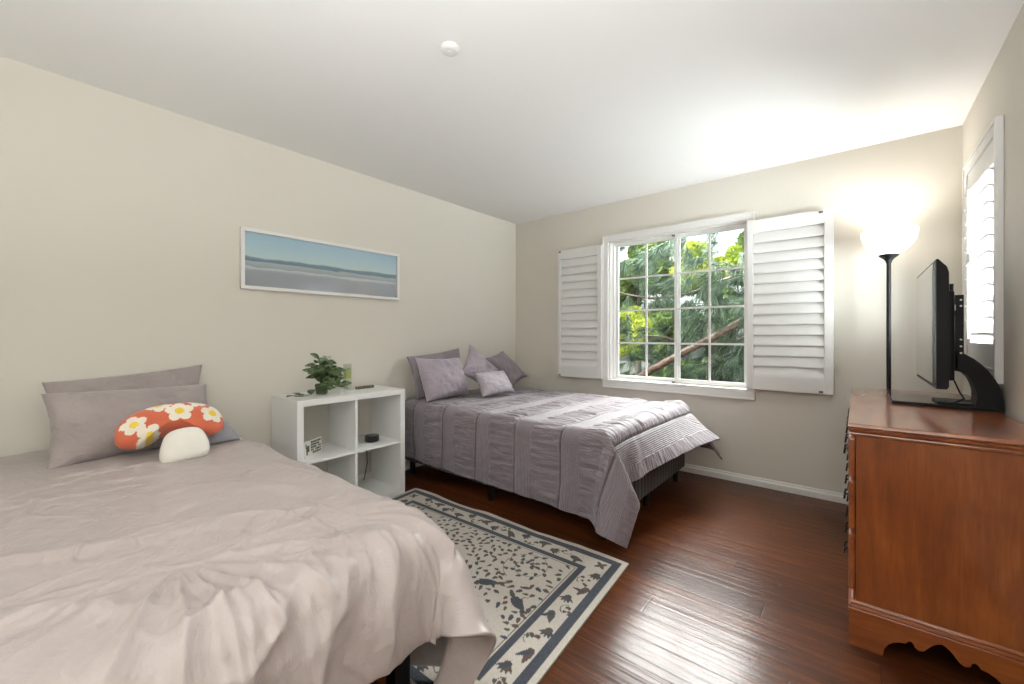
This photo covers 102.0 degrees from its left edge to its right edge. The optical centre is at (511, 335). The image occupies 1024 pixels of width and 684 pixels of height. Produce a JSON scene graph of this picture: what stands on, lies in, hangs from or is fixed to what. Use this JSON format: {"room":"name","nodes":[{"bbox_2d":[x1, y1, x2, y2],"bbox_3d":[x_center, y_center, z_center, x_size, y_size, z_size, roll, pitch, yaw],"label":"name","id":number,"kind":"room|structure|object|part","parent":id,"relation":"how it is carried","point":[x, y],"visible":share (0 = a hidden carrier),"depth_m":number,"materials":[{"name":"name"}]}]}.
{"room":"bedroom","nodes":[
{"label":"bedroom","id":0,"kind":"room"},
{"bbox_2d":[0,56,515,474],"bbox_3d":[-1.672,-0.056,2.801,0.140,2.440,5.480,0,0,40],"label":"wall","id":1,"kind":"structure","parent":0,"point":[122,217],"depth_m":2.44,"materials":[{"name":"beige paint"}]},
{"bbox_2d":[240,226,399,300],"bbox_3d":[-1.338,-0.491,3.069,0.028,0.390,1.175,0,0,40],"label":"framed picture","id":2,"kind":"object","parent":1,"relation":"attached to","point":[269,261],"visible":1,"depth_m":2.97,"materials":[{"name":"white"}]},
{"bbox_2d":[358,461,421,481],"bbox_3d":[-1.612,1.131,2.751,0.016,0.066,5.200,0,0,40],"label":"baseboard","id":3,"kind":"structure","parent":1,"relation":"attached to","point":[407,464],"depth_m":3.32,"materials":[{"name":"white paint"}]},
{"bbox_2d":[0,0,1023,223],"bbox_3d":[-0.273,-1.351,1.638,3.780,0.150,5.480,0,0,40],"label":"ceiling","id":4,"kind":"structure","parent":0,"point":[543,108],"depth_m":2.05,"materials":[{"name":"white paint"}]},
{"bbox_2d":[440,41,459,56],"bbox_3d":[-0.275,-1.264,1.839,0.084,0.022,0.084,0,0,40],"label":"smoke detector","id":5,"kind":"object","parent":4,"relation":"attached to","point":[448,48],"visible":1,"depth_m":1.82,"materials":[{"name":"white paint"}]},
{"bbox_2d":[371,465,1000,683],"bbox_3d":[-0.273,1.224,1.638,3.780,0.120,5.480,0,0,40],"label":"floor","id":6,"kind":"structure","parent":0,"point":[723,581],"depth_m":1.87,"materials":[{"name":"brown wood"}]},
{"bbox_2d":[271,385,404,497],"bbox_3d":[-1.184,0.779,2.890,0.387,0.770,0.766,0,0,40],"label":"cube bookcase","id":7,"kind":"object","parent":6,"relation":"on","point":[343,446],"visible":0.7,"depth_m":2.90,"materials":[{"name":"white laminate"}]},
{"bbox_3d":[-1.417,0.779,2.611,0.387,0.770,0.038,0,0,40],"label":"panel","id":8,"kind":"part","parent":7,"relation":"part of","materials":[{"name":"white laminate"}]},
{"bbox_2d":[304,436,321,458],"bbox_3d":[-1.306,0.721,2.679,0.059,0.102,0.169,0,0,12],"label":"desk calendar","id":9,"kind":"object","parent":7,"relation":"on","point":[314,446],"visible":0.97,"depth_m":2.67,"materials":[{"name":"white paper"}]},
{"bbox_2d":[305,444,309,455],"bbox_3d":[-1.292,0.723,2.622,0.004,0.070,0.034,0,0,12],"label":"picture","id":10,"kind":"object","parent":9,"relation":"attached to","point":[307,446],"depth_m":2.62,"materials":[{"name":"grey"}]},
{"bbox_2d":[286,353,350,396],"bbox_3d":[-1.274,0.255,2.700,0.267,0.277,0.430,0,0,12],"label":"potted plant","id":11,"kind":"object","parent":7,"relation":"on","point":[324,373],"visible":1,"depth_m":2.77,"materials":[{"name":"green plant"}]},
{"bbox_3d":[-1.301,0.267,2.708,0.106,0.232,0.315,0,0,13],"label":"stem","id":12,"kind":"part","parent":11,"relation":"part of","materials":[{"name":"green plant"}]},
{"bbox_3d":[-1.281,0.360,2.794,0.086,0.066,0.086,0,0,40],"label":"pot","id":13,"kind":"part","parent":11,"relation":"part of","materials":[{"name":"grey"}]},
{"bbox_3d":[-1.184,0.413,2.890,0.387,0.038,0.690,0,0,40],"label":"panel","id":14,"kind":"part","parent":7,"relation":"part of","materials":[{"name":"white laminate"}]},
{"bbox_2d":[339,389,352,393],"bbox_3d":[-1.134,0.386,2.843,0.016,0.016,0.125,0,0,20],"label":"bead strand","id":15,"kind":"object","parent":7,"relation":"on","point":[346,391],"visible":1,"depth_m":2.83,"materials":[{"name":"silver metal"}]},
{"bbox_2d":[344,367,350,388],"bbox_3d":[-1.194,0.300,3.008,0.058,0.186,0.058,0,0,40],"label":"jar candle","id":16,"kind":"object","parent":7,"relation":"on","point":[347,373],"visible":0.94,"depth_m":2.98,"materials":[{"name":"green glass"}]},
{"bbox_3d":[-1.184,0.779,2.890,0.379,0.016,0.690,0,0,40],"label":"shelf","id":17,"kind":"part","parent":7,"relation":"part of","materials":[{"name":"white laminate"}]},
{"bbox_2d":[355,385,373,388],"bbox_3d":[-1.089,0.382,3.072,0.020,0.022,0.150,0,0,40],"label":"bead strand","id":18,"kind":"object","parent":7,"relation":"on","point":[364,386],"visible":1,"depth_m":3.06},
{"bbox_2d":[365,433,378,441],"bbox_3d":[-1.022,0.749,3.028,0.100,0.044,0.100,0,0,40],"label":"smart speaker","id":19,"kind":"object","parent":7,"relation":"on","point":[373,437],"visible":1,"depth_m":2.99},
{"bbox_3d":[-1.184,1.145,2.890,0.387,0.038,0.690,0,0,40],"label":"panel","id":20,"kind":"part","parent":7,"relation":"part of","materials":[{"name":"white laminate"}]},
{"bbox_3d":[-0.951,0.779,3.170,0.387,0.770,0.038,0,0,40],"label":"panel","id":21,"kind":"part","parent":7,"relation":"part of","materials":[{"name":"white laminate"}]},
{"bbox_2d":[386,654,409,683],"bbox_3d":[-1.453,0.883,1.367,1.950,0.562,1.375,0,0,40],"label":"bed","id":22,"kind":"object","parent":6,"relation":"on","point":[400,674],"visible":0.02,"depth_m":1.26,"materials":[{"name":"black metal"}]},
{"bbox_2d":[0,434,496,683],"bbox_3d":[-1.366,0.838,1.299,2.230,0.624,1.676,0,0,40],"label":"comforter","id":23,"kind":"object","parent":22,"relation":"on","point":[244,561],"visible":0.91,"depth_m":1.05,"materials":[{"name":"grey fabric"}]},
{"bbox_2d":[41,365,201,458],"bbox_3d":[-1.948,0.363,2.141,0.171,0.385,0.625,0,0,37],"label":"pillow","id":24,"kind":"object","parent":23,"relation":"on","point":[185,376],"visible":0.27,"depth_m":2.15,"materials":[{"name":"grey fabric"}]},
{"bbox_2d":[41,384,207,468],"bbox_3d":[-1.826,0.409,2.025,0.235,0.310,0.658,0,0,28],"label":"pillow","id":25,"kind":"object","parent":23,"relation":"on","point":[83,425],"visible":0.57,"depth_m":1.84,"materials":[{"name":"grey fabric"}]},
{"bbox_2d":[114,402,223,462],"bbox_3d":[-1.556,0.453,1.918,0.291,0.256,0.399,0,0,40],"label":"cushion","id":26,"kind":"object","parent":23,"relation":"on","point":[185,428],"visible":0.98,"depth_m":1.87,"materials":[{"name":"orange fabric"}]},
{"bbox_3d":[-1.487,0.502,1.882,0.140,0.159,0.180,0,0,40],"label":"stem","id":27,"kind":"part","parent":26,"relation":"part of","materials":[{"name":"white fabric"}]},
{"bbox_2d":[208,421,239,444],"bbox_3d":[-1.529,0.499,2.143,0.111,0.109,0.186,0,0,31],"label":"cushion","id":28,"kind":"object","parent":23,"relation":"on","point":[227,433],"visible":0.52,"depth_m":2.14,"materials":[{"name":"grey fabric"}]},
{"bbox_2d":[391,488,628,683],"bbox_3d":[-0.400,1.157,2.150,1.773,0.014,1.214,0,0,40],"label":"area rug","id":29,"kind":"object","parent":6,"relation":"on","point":[535,590],"visible":0.42,"depth_m":1.92,"materials":[{"name":"white fabric"}]},
{"bbox_2d":[405,453,684,539],"bbox_3d":[0.227,0.868,3.413,1.911,0.592,1.340,0,0,40],"label":"bed","id":30,"kind":"object","parent":6,"relation":"on","point":[642,487],"visible":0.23,"depth_m":2.91,"materials":[{"name":"grey fabric"}]},
{"bbox_3d":[-0.839,1.101,3.506,0.048,0.126,0.048,0,0,40],"label":"leg","id":31,"kind":"part","parent":30,"relation":"part of","materials":[{"name":"black plastic"}]},
{"bbox_3d":[-0.147,1.101,2.931,0.048,0.126,0.048,0,0,40],"label":"leg","id":32,"kind":"part","parent":30,"relation":"part of","materials":[{"name":"black plastic"}]},
{"bbox_2d":[405,386,722,548],"bbox_3d":[0.345,0.810,3.360,2.180,0.588,1.635,0,0,44],"label":"comforter","id":33,"kind":"object","parent":30,"relation":"on","point":[580,454],"visible":0.9,"depth_m":2.71,"materials":[{"name":"grey fabric"}]},
{"bbox_2d":[407,348,460,399],"bbox_3d":[-0.650,0.330,3.713,0.149,0.420,0.630,0,0,40],"label":"pillow","id":34,"kind":"object","parent":33,"relation":"on","point":[420,393],"visible":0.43,"depth_m":3.52,"materials":[{"name":"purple fabric"}]},
{"bbox_2d":[414,357,469,402],"bbox_3d":[-0.585,0.359,3.535,0.235,0.357,0.520,0,0,40],"label":"pillow","id":35,"kind":"object","parent":33,"relation":"on","point":[440,378],"visible":1,"depth_m":3.42,"materials":[{"name":"grey fabric"}]},
{"bbox_2d":[463,345,497,382],"bbox_3d":[-0.293,0.305,3.859,0.474,0.440,0.192,0,0,-31],"label":"cushion","id":36,"kind":"object","parent":33,"relation":"on","point":[475,362],"visible":0.62,"depth_m":3.79,"materials":[{"name":"grey fabric"}]},
{"bbox_2d":[475,370,513,396],"bbox_3d":[-0.155,0.426,3.685,0.187,0.199,0.390,0,0,40],"label":"cushion","id":37,"kind":"object","parent":33,"relation":"on","point":[497,382],"visible":1,"depth_m":3.60,"materials":[{"name":"grey fabric"}]},
{"bbox_2d":[485,351,527,385],"bbox_3d":[-0.054,0.348,4.374,0.613,0.365,0.158,0,0,-36],"label":"pillow","id":38,"kind":"object","parent":33,"relation":"on","point":[501,361],"visible":0.81,"depth_m":4.32,"materials":[{"name":"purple fabric"}]},
{"bbox_3d":[0.919,1.101,2.845,0.048,0.126,0.048,0,0,40],"label":"leg","id":39,"kind":"part","parent":30,"relation":"part of","materials":[{"name":"black plastic"}]},
{"bbox_3d":[1.306,1.101,3.310,0.048,0.126,0.048,0,0,40],"label":"leg","id":40,"kind":"part","parent":30,"relation":"part of","materials":[{"name":"black plastic"}]},
{"bbox_2d":[861,225,918,389],"bbox_3d":[2.370,0.252,2.608,0.272,1.824,0.272,0,0,40],"label":"floor lamp","id":41,"kind":"object","parent":6,"relation":"on","point":[887,242],"visible":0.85,"depth_m":2.58,"materials":[{"name":"black metal"}]},
{"bbox_3d":[2.370,-0.584,2.608,0.272,0.152,0.272,0,0,40],"label":"lamp shade","id":42,"kind":"part","parent":41,"relation":"part of","materials":[{"name":"white glass"}]},
{"bbox_2d":[843,387,1023,683],"bbox_3d":[1.887,0.746,1.935,0.514,0.836,1.398,0,0,40],"label":"dresser","id":43,"kind":"object","parent":6,"relation":"on","point":[935,499],"visible":0.99,"depth_m":1.43,"materials":[{"name":"brown wood"}]},
{"bbox_3d":[1.348,0.856,1.674,0.017,0.041,0.084,0,0,40],"label":"handle","id":44,"kind":"part","parent":43,"relation":"part of","materials":[{"name":"brown metal"}]},
{"bbox_3d":[1.348,0.641,1.674,0.017,0.041,0.084,0,0,40],"label":"handle","id":45,"kind":"part","parent":43,"relation":"part of","materials":[{"name":"brown metal"}]},
{"bbox_3d":[1.433,0.863,1.746,0.021,0.212,0.427,0,0,40],"label":"drawer","id":46,"kind":"part","parent":43,"relation":"part of","materials":[{"name":"brown wood"}]},
{"bbox_3d":[1.433,0.648,1.746,0.021,0.182,0.427,0,0,40],"label":"drawer","id":47,"kind":"part","parent":43,"relation":"part of","materials":[{"name":"brown wood"}]},
{"bbox_3d":[1.433,0.466,1.746,0.021,0.147,0.427,0,0,40],"label":"drawer","id":48,"kind":"part","parent":43,"relation":"part of","materials":[{"name":"brown wood"}]},
{"bbox_3d":[1.896,1.015,1.935,0.492,0.042,1.370,0,0,40],"label":"moulding","id":49,"kind":"part","parent":43,"relation":"part of","materials":[{"name":"brown wood"}]},
{"bbox_2d":[888,259,1003,410],"bbox_3d":[2.084,0.001,2.027,0.353,0.653,0.740,0,0,40],"label":"television","id":50,"kind":"object","parent":43,"relation":"on","point":[939,312],"visible":1,"depth_m":1.83,"materials":[{"name":"black plastic"}]},
{"bbox_3d":[2.065,0.314,2.020,0.327,0.003,0.339,0,0,40],"label":"glass","id":51,"kind":"part","parent":50,"relation":"part of","materials":[{"name":"black glass"}]},
{"bbox_3d":[2.079,0.195,1.862,0.150,0.246,0.120,0,0,40],"label":"curved arm","id":52,"kind":"part","parent":50,"relation":"part of","materials":[{"name":"black plastic"}]},
{"bbox_2d":[516,125,961,492],"bbox_3d":[1.434,-0.056,3.691,3.500,2.440,0.140,0,0,40],"label":"wall","id":53,"kind":"structure","parent":0,"point":[797,438],"depth_m":2.98,"materials":[{"name":"beige paint"}]},
{"bbox_2d":[558,245,603,378],"bbox_3d":[0.680,-0.227,4.160,0.506,1.298,0.037,0,0,40],"label":"plantation shutter","id":54,"kind":"object","parent":53,"relation":"attached to","point":[579,269],"visible":1,"depth_m":4.15,"materials":[{"name":"white paint"}]},
{"bbox_2d":[602,211,755,399],"bbox_3d":[1.422,-0.229,3.669,1.298,1.462,0.159,0,0,40],"label":"window","id":55,"kind":"structure","parent":53,"relation":"in","point":[611,244],"depth_m":3.67,"materials":[{"name":"white paint"}]},
{"bbox_3d":[1.253,-0.236,3.863,0.610,1.299,0.022,0,0,40],"label":"sash","id":56,"kind":"part","parent":55,"relation":"part of","materials":[{"name":"white plastic"}]},
{"bbox_3d":[1.663,-0.236,3.490,0.578,1.299,0.022,0,0,40],"label":"sash","id":57,"kind":"part","parent":55,"relation":"part of","materials":[{"name":"white plastic"}]},
{"bbox_2d":[680,463,847,504],"bbox_3d":[1.384,1.131,3.631,3.468,0.066,0.016,0,0,40],"label":"baseboard","id":58,"kind":"structure","parent":53,"relation":"attached to","point":[837,497],"depth_m":3.15,"materials":[{"name":"white paint"}]},
{"bbox_2d":[746,208,833,394],"bbox_3d":[2.021,-0.234,3.046,0.540,1.291,0.037,0,0,40],"label":"plantation shutter","id":59,"kind":"object","parent":53,"relation":"attached to","point":[790,258],"visible":1,"depth_m":3.02,"materials":[{"name":"white paint"}]},
{"bbox_2d":[962,4,1023,424],"bbox_3d":[1.127,-0.056,0.475,0.140,2.440,5.480,0,0,40],"label":"wall","id":60,"kind":"structure","parent":0,"point":[1001,92],"depth_m":1.73,"materials":[{"name":"beige paint"}]},
{"bbox_2d":[962,115,1003,383],"bbox_3d":[2.410,-0.373,2.052,0.153,1.175,0.725,0,0,40],"label":"window","id":61,"kind":"structure","parent":60,"relation":"in","point":[995,131],"depth_m":1.82,"materials":[{"name":"white paint"}]},
{"bbox_2d":[963,140,992,367],"bbox_3d":[2.367,-0.373,2.087,0.097,1.047,0.597,0,0,40],"label":"plantation shutter","id":62,"kind":"object","parent":61,"relation":"attached to","point":[979,195],"visible":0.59,"depth_m":2.10,"materials":[{"name":"white paint"}]},
{"bbox_3d":[2.353,-0.171,2.137,0.012,0.380,0.014,0,0,40],"label":"tilt rod","id":63,"kind":"part","parent":62,"relation":"part of","materials":[{"name":"white paint"}]},
{"bbox_3d":[2.353,-0.586,2.137,0.012,0.330,0.014,0,0,40],"label":"tilt rod","id":64,"kind":"part","parent":62,"relation":"part of","materials":[{"name":"white paint"}]},
{"label":"outside","id":65,"kind":"structure","parent":0,"visible":0},
{"bbox_2d":[619,361,741,382],"bbox_3d":[19.344,4.314,27.984,80.000,0.300,59.600,0,0,40],"label":"ground","id":66,"kind":"structure","parent":65,"point":[620,362],"depth_m":53.68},
{"bbox_2d":[619,305,652,357],"bbox_3d":[2.400,1.731,9.885,1.925,4.868,1.289,0,0,40],"label":"broadleaf tree","id":67,"kind":"object","parent":66,"relation":"on","point":[639,321],"visible":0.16,"depth_m":9.42,"materials":[{"name":"green plant"}]},
{"bbox_2d":[619,241,702,375],"bbox_3d":[4.629,-0.172,14.451,3.643,8.673,2.300,0,0,40],"label":"broadleaf tree","id":68,"kind":"object","parent":66,"relation":"on","point":[627,287],"visible":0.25,"depth_m":14.30,"materials":[{"name":"green plant"}]},
{"bbox_2d":[620,302,736,380],"bbox_3d":[4.812,1.577,12.076,3.198,5.181,1.848,0,0,40],"label":"broadleaf tree","id":69,"kind":"object","parent":66,"relation":"on","point":[670,334],"visible":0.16,"depth_m":11.93,"materials":[{"name":"green plant"}]},
{"bbox_2d":[619,233,743,382],"bbox_3d":[2.123,-0.083,5.329,3.512,8.509,1.966,0,0,40],"label":"pine tree","id":70,"kind":"object","parent":66,"relation":"on","point":[735,362],"visible":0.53,"depth_m":4.93,"materials":[{"name":"green plant"}]},
{"bbox_2d":[668,240,743,379],"bbox_3d":[3.844,1.137,8.187,1.424,6.066,1.094,0,0,18],"label":"broadleaf tree","id":71,"kind":"object","parent":66,"relation":"on","point":[731,256],"visible":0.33,"depth_m":7.89,"materials":[{"name":"green plant"}]},
{"bbox_2d":[697,230,743,330],"bbox_3d":[8.062,0.239,13.639,2.078,7.855,4.168,0,0,-44],"label":"broadleaf tree","id":72,"kind":"object","parent":66,"relation":"on","point":[740,240],"visible":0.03,"depth_m":13.85,"materials":[{"name":"green plant"}]}
]}

